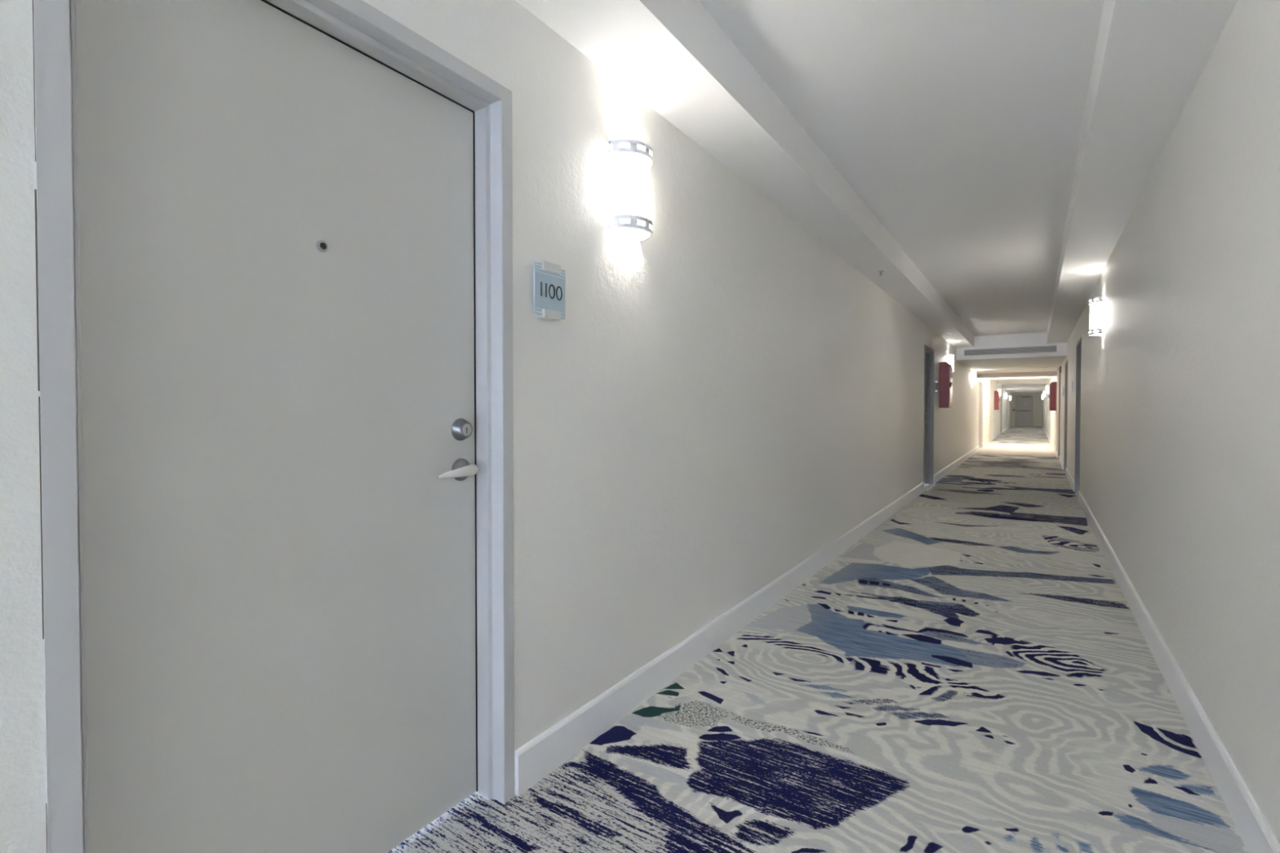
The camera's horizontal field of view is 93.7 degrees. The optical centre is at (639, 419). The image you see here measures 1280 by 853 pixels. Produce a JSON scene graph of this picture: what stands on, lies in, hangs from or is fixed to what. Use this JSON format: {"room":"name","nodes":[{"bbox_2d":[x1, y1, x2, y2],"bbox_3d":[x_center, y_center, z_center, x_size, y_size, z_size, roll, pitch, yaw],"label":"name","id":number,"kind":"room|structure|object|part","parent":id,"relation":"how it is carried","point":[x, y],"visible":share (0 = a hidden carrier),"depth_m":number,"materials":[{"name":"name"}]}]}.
{"room":"apartment building corridor","nodes":[
{"label":"apartment building corridor","id":0,"kind":"room"},
{"bbox_2d":[0,0,1011,852],"bbox_3d":[9.931,-0.491,17.698,0.172,2.810,59.499,1,1,33],"label":"wall","id":1,"kind":"structure","parent":0,"point":[719,397],"depth_m":2.37,"materials":[{"name":"paint"}]},
{"bbox_2d":[32,0,514,852],"bbox_3d":[-0.741,0.092,1.445,0.154,2.167,1.050,1,1,33],"label":"door","id":2,"kind":"structure","parent":1,"relation":"in","point":[273,238],"depth_m":1.35,"materials":[{"name":"paint"}]},
{"bbox_3d":[-0.522,0.150,1.736,0.023,0.034,0.135,1,1,33],"label":"lever arm","id":3,"kind":"part","parent":2,"relation":"part of","materials":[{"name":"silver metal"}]},
{"bbox_3d":[-0.520,0.152,1.794,0.050,0.067,0.067,1,1,33],"label":"lever","id":4,"kind":"part","parent":2,"relation":"part of","materials":[{"name":"metal"}]},
{"bbox_2d":[533,260,564,320],"bbox_3d":[-0.295,-0.417,1.955,0.030,0.180,0.148,1,1,33],"label":"room sign","id":5,"kind":"object","parent":1,"relation":"attached to","point":[548,278],"visible":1,"depth_m":1.94,"materials":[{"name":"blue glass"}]},
{"bbox_2d":[608,138,652,241],"bbox_3d":[-0.014,-0.880,2.307,0.106,0.325,0.213,1,1,33],"label":"wall sconce","id":6,"kind":"object","parent":1,"relation":"attached to","point":[630,164],"visible":1,"depth_m":2.25,"materials":[{"name":"white glass"}]},
{"bbox_2d":[515,0,973,347],"bbox_3d":[0.196,-1.461,2.425,0.318,0.337,23.310,1,1,33],"label":"ceiling soffit","id":7,"kind":"structure","parent":1,"relation":"attached to","point":[673,55],"depth_m":2.64,"materials":[{"name":"paint"}]},
{"bbox_2d":[515,424,1011,796],"bbox_3d":[10.000,0.835,17.675,0.015,0.139,59.500,1,1,33],"label":"baseboard","id":8,"kind":"structure","parent":1,"relation":"attached to","point":[535,759],"depth_m":2.59,"materials":[{"name":"paint"}]},
{"bbox_2d":[923,344,934,484],"bbox_3d":[4.357,-0.025,9.210,0.154,2.143,1.006,1,1,33],"label":"door","id":9,"kind":"structure","parent":1,"relation":"in","point":[929,353],"depth_m":9.57,"materials":[{"name":"grey paint"}]},
{"bbox_2d":[935,381,937,391],"bbox_3d":[4.820,-0.533,9.747,0.030,0.180,0.148,1,1,33],"label":"room sign","id":10,"kind":"object","parent":1,"relation":"attached to","point":[936,382],"visible":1,"depth_m":9.71,"materials":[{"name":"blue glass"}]},
{"bbox_2d":[938,361,952,408],"bbox_3d":[5.249,-0.581,10.255,0.189,0.770,0.450,1,1,33],"label":"fire extinguisher cabinet","id":11,"kind":"object","parent":1,"relation":"attached to","point":[945,377],"visible":1,"depth_m":10.08,"materials":[{"name":"red metal"}]},
{"bbox_3d":[5.298,-0.556,10.223,0.012,0.680,0.420,1,1,33],"label":"cabinet door","id":12,"kind":"part","parent":11,"relation":"part of","materials":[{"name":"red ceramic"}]},
{"bbox_3d":[5.304,-0.551,10.219,0.002,0.530,0.330,1,1,33],"label":"door glass","id":13,"kind":"part","parent":11,"relation":"part of","materials":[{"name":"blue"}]},
{"bbox_2d":[946,354,954,372],"bbox_3d":[5.758,-1.036,11.098,0.106,0.325,0.213,1,1,33],"label":"wall sconce","id":14,"kind":"object","parent":1,"relation":"attached to","point":[950,357],"visible":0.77,"depth_m":11.04,"materials":[{"name":"white glass"}]},
{"bbox_3d":[5.755,-1.036,11.099,0.092,0.296,0.193,1,1,33],"label":"lamp shade","id":15,"kind":"part","parent":14,"relation":"part of","materials":[{"name":"white glass"}]},
{"bbox_2d":[971,370,976,383],"bbox_3d":[8.584,-1.077,15.403,0.106,0.325,0.213,1,1,33],"label":"wall sconce","id":16,"kind":"object","parent":1,"relation":"attached to","point":[973,372],"visible":1,"depth_m":15.34,"materials":[{"name":"white glass"}]},
{"bbox_2d":[978,379,982,448],"bbox_3d":[10.234,-0.135,18.163,0.154,2.063,1.486,1,1,33],"label":"door","id":17,"kind":"structure","parent":1,"relation":"in","point":[980,383],"depth_m":18.73,"materials":[{"name":"paint"}]},
{"bbox_2d":[994,391,999,409],"bbox_3d":[14.545,-0.773,24.415,0.189,0.770,0.450,1,1,33],"label":"fire extinguisher cabinet","id":18,"kind":"object","parent":1,"relation":"attached to","point":[997,399],"visible":1,"depth_m":24.24,"materials":[{"name":"red metal"}]},
{"bbox_2d":[1000,391,1001,433],"bbox_3d":[17.739,-0.341,29.593,0.154,2.093,1.036,1,1,33],"label":"door","id":19,"kind":"structure","parent":1,"relation":"in","point":[1001,391],"depth_m":29.96,"materials":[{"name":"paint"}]},
{"bbox_2d":[955,332,1066,373],"bbox_3d":[8.739,-1.537,14.043,1.850,0.595,5.490,1,1,33],"label":"ceiling soffit","id":20,"kind":"structure","parent":1,"relation":"attached to","point":[1034,362],"depth_m":12.00,"materials":[{"name":"paint"}]},
{"bbox_2d":[964,345,1057,355],"bbox_3d":[7.225,-1.341,11.750,1.550,0.124,0.010,1,1,33],"label":"air vent","id":21,"kind":"object","parent":20,"relation":"in","point":[1050,348],"visible":1,"depth_m":11.73,"materials":[{"name":"plastic"}]},
{"bbox_2d":[977,371,1057,377],"bbox_3d":[10.328,-1.520,16.464,1.850,0.710,0.300,1,1,33],"label":"trim","id":22,"kind":"structure","parent":1,"relation":"attached to","point":[1038,373],"depth_m":16.36,"materials":[{"name":"beige paint"}]},
{"bbox_2d":[989,376,1052,379],"bbox_3d":[13.415,-1.499,21.167,1.850,0.150,0.350,1,1,33],"label":"trim","id":23,"kind":"structure","parent":1,"relation":"attached to","point":[1033,377],"depth_m":21.02,"materials":[{"name":"paint"}]},
{"bbox_2d":[995,379,1048,384],"bbox_3d":[15.939,-1.563,25.012,1.850,0.150,0.350,1,1,33],"label":"trim","id":24,"kind":"structure","parent":1,"relation":"attached to","point":[1019,381],"depth_m":24.84,"materials":[{"name":"paint"}]},
{"bbox_2d":[1001,383,1046,387],"bbox_3d":[18.683,-1.633,29.191,1.850,0.150,0.350,1,1,33],"label":"trim","id":25,"kind":"structure","parent":1,"relation":"attached to","point":[1028,385],"depth_m":29.07,"materials":[{"name":"paint"}]},
{"bbox_2d":[1005,386,1044,390],"bbox_3d":[21.427,-1.703,33.370,1.850,0.150,0.350,1,1,33],"label":"trim","id":26,"kind":"structure","parent":1,"relation":"attached to","point":[1031,388],"depth_m":33.16,"materials":[{"name":"paint"}]},
{"bbox_2d":[1008,390,1044,392],"bbox_3d":[24.171,-1.772,37.550,1.850,0.150,0.350,1,1,33],"label":"trim","id":27,"kind":"structure","parent":1,"relation":"attached to","point":[1010,391],"depth_m":37.55,"materials":[{"name":"paint"}]},
{"bbox_2d":[386,426,1248,852],"bbox_3d":[10.742,0.914,17.130,2.178,0.001,59.600,1,1,33],"label":"floor","id":28,"kind":"structure","parent":0,"point":[975,673],"depth_m":2.26,"materials":[{"name":"carpet"}]},
{"bbox_2d":[924,484,935,491],"bbox_3d":[4.434,1.040,9.166,0.049,0.014,0.840,1,1,33],"label":"threshold strip","id":29,"kind":"object","parent":28,"relation":"on","point":[931,486],"visible":1,"depth_m":9.08,"materials":[{"name":"paint"}]},
{"bbox_2d":[697,0,1104,336],"bbox_3d":[0.839,-1.563,2.002,1.219,0.120,23.310,1,1,33],"label":"ceiling","id":30,"kind":"structure","parent":0,"point":[957,124],"depth_m":2.97,"materials":[{"name":"paint"}]},
{"bbox_2d":[995,378,1048,384],"bbox_3d":[18.752,-1.899,29.291,1.850,0.380,30.400,1,1,33],"label":"ceiling","id":31,"kind":"structure","parent":0,"point":[1022,379],"depth_m":24.94,"materials":[{"name":"paint"}]},
{"bbox_2d":[1010,391,1042,426],"bbox_3d":[27.134,-0.898,42.079,2.170,2.810,0.150,1,1,33],"label":"wall","id":32,"kind":"structure","parent":0,"point":[1037,396],"depth_m":41.77,"materials":[{"name":"paint"}]},
{"bbox_2d":[1014,395,1032,426],"bbox_3d":[26.938,-0.583,42.070,1.040,2.160,0.090,1,1,33],"label":"door","id":33,"kind":"structure","parent":32,"relation":"in","point":[1024,404],"depth_m":42.09,"materials":[{"name":"paint"}]},
{"bbox_2d":[1011,424,1042,426],"bbox_3d":[27.089,0.429,42.032,1.820,0.139,0.015,1,1,33],"label":"baseboard","id":34,"kind":"structure","parent":32,"relation":"attached to","point":[1034,425],"depth_m":41.69,"materials":[{"name":"paint"}]},
{"bbox_2d":[1042,0,1279,844],"bbox_3d":[11.602,-0.472,16.602,0.172,2.810,59.499,1,1,33],"label":"wall","id":35,"kind":"structure","parent":0,"point":[1180,422],"depth_m":2.10,"materials":[{"name":"paint"}]},
{"bbox_2d":[1046,393,1047,430],"bbox_3d":[18.859,-0.308,27.662,0.154,2.093,1.036,1,1,33],"label":"door","id":36,"kind":"structure","parent":35,"relation":"in","point":[1046,393],"depth_m":28.09,"materials":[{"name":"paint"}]},
{"bbox_2d":[1045,385,1048,393],"bbox_3d":[16.846,-1.234,24.811,0.106,0.325,0.213,1,1,33],"label":"wall sconce","id":37,"kind":"object","parent":35,"relation":"attached to","point":[1046,386],"visible":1,"depth_m":24.73,"materials":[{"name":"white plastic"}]},
{"bbox_2d":[1048,382,1056,410],"bbox_3d":[11.077,-0.614,16.107,0.189,0.770,0.450,1,1,33],"label":"fire extinguisher cabinet","id":38,"kind":"object","parent":35,"relation":"attached to","point":[1052,389],"visible":0.88,"depth_m":15.92,"materials":[{"name":"red metal"}]},
{"bbox_2d":[1057,372,1060,458],"bbox_3d":[10.023,-0.089,14.205,0.154,2.103,1.036,1,1,33],"label":"door","id":39,"kind":"structure","parent":35,"relation":"in","point":[1059,422],"depth_m":14.63,"materials":[{"name":"grey paint"}]},
{"bbox_2d":[1063,360,1067,470],"bbox_3d":[8.122,-0.040,11.309,0.154,2.103,1.066,1,1,33],"label":"door","id":40,"kind":"structure","parent":35,"relation":"in","point":[1066,362],"depth_m":11.75,"materials":[{"name":"grey paint"}]},
{"bbox_2d":[1074,337,1081,492],"bbox_3d":[6.100,-0.009,8.228,0.154,2.143,1.036,1,1,33],"label":"door","id":41,"kind":"structure","parent":35,"relation":"in","point":[1078,346],"depth_m":8.65,"materials":[{"name":"grey paint"}]},
{"bbox_2d":[1088,296,1104,336],"bbox_3d":[4.087,-0.920,5.377,0.106,0.325,0.213,1,1,33],"label":"wall sconce","id":42,"kind":"object","parent":35,"relation":"attached to","point":[1096,304],"visible":1,"depth_m":5.31,"materials":[{"name":"white glass"}]},
{"bbox_2d":[1046,0,1237,343],"bbox_3d":[1.479,-1.447,1.583,0.313,0.337,23.310,1,1,33],"label":"ceiling soffit","id":43,"kind":"structure","parent":35,"relation":"attached to","point":[1150,55],"depth_m":2.58,"materials":[{"name":"paint"}]},
{"bbox_2d":[1042,425,1279,852],"bbox_3d":[11.534,0.852,16.669,0.015,0.139,59.500,1,1,33],"label":"baseboard","id":44,"kind":"structure","parent":35,"relation":"attached to","point":[1253,828],"depth_m":2.12,"materials":[{"name":"paint"}]}
]}

